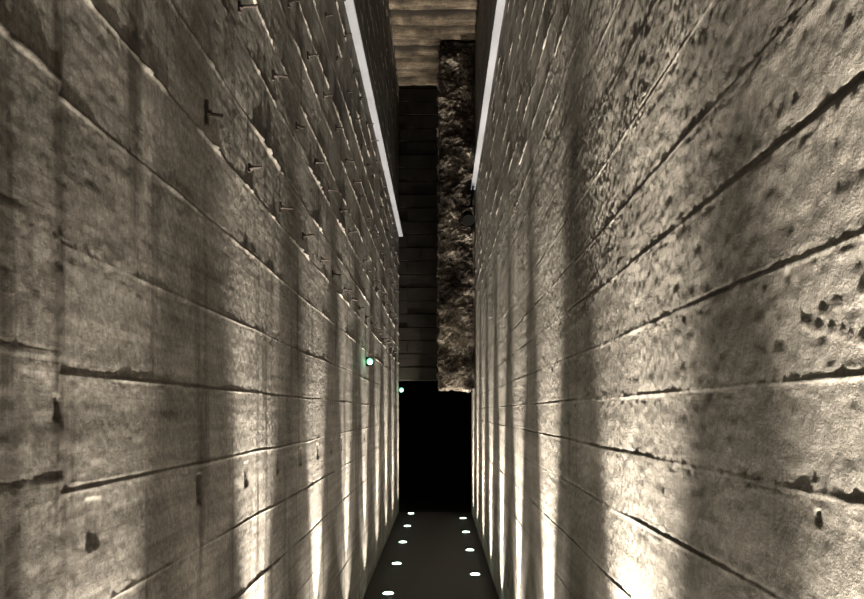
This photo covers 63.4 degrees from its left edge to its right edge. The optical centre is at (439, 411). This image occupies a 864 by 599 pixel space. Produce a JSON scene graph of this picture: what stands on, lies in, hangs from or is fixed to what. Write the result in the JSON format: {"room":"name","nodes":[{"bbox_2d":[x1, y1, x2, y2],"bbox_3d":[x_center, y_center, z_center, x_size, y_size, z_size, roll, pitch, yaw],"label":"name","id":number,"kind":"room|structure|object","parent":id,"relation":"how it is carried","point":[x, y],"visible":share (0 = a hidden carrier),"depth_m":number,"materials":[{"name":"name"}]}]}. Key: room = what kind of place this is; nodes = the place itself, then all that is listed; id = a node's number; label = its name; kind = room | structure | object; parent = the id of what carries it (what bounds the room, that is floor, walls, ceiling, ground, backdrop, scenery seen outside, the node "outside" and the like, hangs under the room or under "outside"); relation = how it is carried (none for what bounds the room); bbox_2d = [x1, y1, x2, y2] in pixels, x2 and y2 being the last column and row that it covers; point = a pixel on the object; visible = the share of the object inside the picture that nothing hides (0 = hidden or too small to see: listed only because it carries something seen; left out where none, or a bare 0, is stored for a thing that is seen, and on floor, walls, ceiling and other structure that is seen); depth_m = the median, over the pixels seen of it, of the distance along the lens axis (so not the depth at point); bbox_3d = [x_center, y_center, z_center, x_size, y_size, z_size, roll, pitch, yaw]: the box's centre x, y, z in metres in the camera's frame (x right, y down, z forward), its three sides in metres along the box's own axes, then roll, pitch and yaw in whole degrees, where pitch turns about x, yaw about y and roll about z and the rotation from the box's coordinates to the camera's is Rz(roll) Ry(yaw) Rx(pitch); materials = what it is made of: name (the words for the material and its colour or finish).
{"room":"narrow corridor","nodes":[
{"label":"narrow corridor","id":0,"kind":"room"},
{"bbox_2d":[0,0,399,598],"bbox_3d":[-0.800,-1.825,4.100,0.319,6.850,14.200,0,0,0],"label":"wall","id":1,"kind":"structure","parent":0,"point":[192,407],"depth_m":1.87,"materials":[{"name":"concrete"}]},
{"bbox_2d":[204,0,397,353],"bbox_3d":[-0.627,-1.725,5.989,0.075,1.838,8.365,0,0,0],"label":"bolts","id":2,"kind":"object","parent":1,"relation":"attached to","point":[207,112],"visible":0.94,"depth_m":3.94,"materials":[{"name":"grey metal"}]},
{"bbox_2d":[366,357,372,365],"bbox_3d":[-0.631,-0.446,6.193,0.079,0.081,0.046,0,0,43],"label":"lamp","id":3,"kind":"object","parent":1,"relation":"attached to","point":[369,361],"visible":1,"depth_m":6.17,"materials":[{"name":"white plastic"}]},
{"bbox_2d":[344,0,402,236],"bbox_3d":[-0.624,-2.845,4.190,0.063,0.090,13.980,0,0,0],"label":"wall light","id":4,"kind":"object","parent":1,"relation":"attached to","point":[349,4],"visible":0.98,"depth_m":6.19,"materials":[{"name":"white plastic"}]},
{"bbox_2d":[399,85,438,380],"bbox_3d":[-0.080,-3.030,11.368,1.760,5.040,0.265,0,0,0],"label":"wall","id":5,"kind":"structure","parent":0,"point":[418,107],"depth_m":11.24,"materials":[{"name":"concrete"}]},
{"bbox_2d":[363,512,497,598],"bbox_3d":[-0.080,1.675,4.100,1.260,0.150,14.200,0,0,0],"label":"floor","id":6,"kind":"structure","parent":0,"point":[436,564],"depth_m":7.44,"materials":[{"name":"concrete"}]},
{"bbox_2d":[381,592,394,595],"bbox_3d":[-0.455,1.594,6.150,0.124,0.012,0.124,0,0,0],"label":"recessed light","id":7,"kind":"object","parent":6,"relation":"in","point":[383,593],"visible":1,"depth_m":6.12,"materials":[{"name":"silver metal"}]},
{"bbox_2d":[469,573,480,576],"bbox_3d":[0.345,1.594,6.870,0.124,0.012,0.124,0,0,0],"label":"recessed light","id":8,"kind":"object","parent":6,"relation":"in","point":[470,574],"visible":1,"depth_m":6.84,"materials":[{"name":"silver metal"}]},
{"bbox_2d":[388,0,478,85],"bbox_3d":[-0.080,-5.368,4.098,1.260,0.364,14.196,0,0,0],"label":"ceiling","id":9,"kind":"structure","parent":0,"point":[419,27],"depth_m":9.61,"materials":[{"name":"wood"}]},
{"bbox_2d":[436,42,474,392],"bbox_3d":[0.212,-2.755,10.283,0.560,4.949,0.884,0,0,0],"label":"stone pillar","id":10,"kind":"object","parent":9,"relation":"hanging from","point":[455,335],"visible":0.96,"depth_m":9.90,"materials":[{"name":"stone"}]},
{"bbox_2d":[399,489,470,511],"bbox_3d":[0.000,1.825,13.450,4.800,0.250,4.500,0,0,0],"label":"floor","id":11,"kind":"structure","parent":0,"point":[410,500],"depth_m":13.45,"materials":[{"name":"black paint"}]},
{"bbox_2d":[399,381,470,488],"bbox_3d":[0.000,0.175,15.600,4.400,3.150,0.200,0,0,0],"label":"doorway","id":12,"kind":"structure","parent":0,"point":[435,425],"depth_m":15.50,"materials":[{"name":"black paint"}]},
{"bbox_2d":[471,0,863,598],"bbox_3d":[0.645,-1.825,4.100,0.311,6.850,14.200,0,0,0],"label":"wall","id":13,"kind":"structure","parent":0,"point":[667,397],"depth_m":1.51,"materials":[{"name":"concrete"}]},
{"bbox_2d":[461,186,473,225],"bbox_3d":[0.385,-2.834,9.637,0.180,0.580,0.277,0,0,0],"label":"dome security camera","id":14,"kind":"object","parent":13,"relation":"attached to","point":[468,219],"visible":1,"depth_m":9.58,"materials":[{"name":"black plastic"}]},
{"bbox_2d":[471,0,504,189],"bbox_3d":[0.465,-3.165,3.520,0.062,0.090,12.640,0,0,0],"label":"wall light","id":15,"kind":"object","parent":13,"relation":"attached to","point":[500,4],"visible":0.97,"depth_m":6.59,"materials":[{"name":"white plastic"}]}
]}

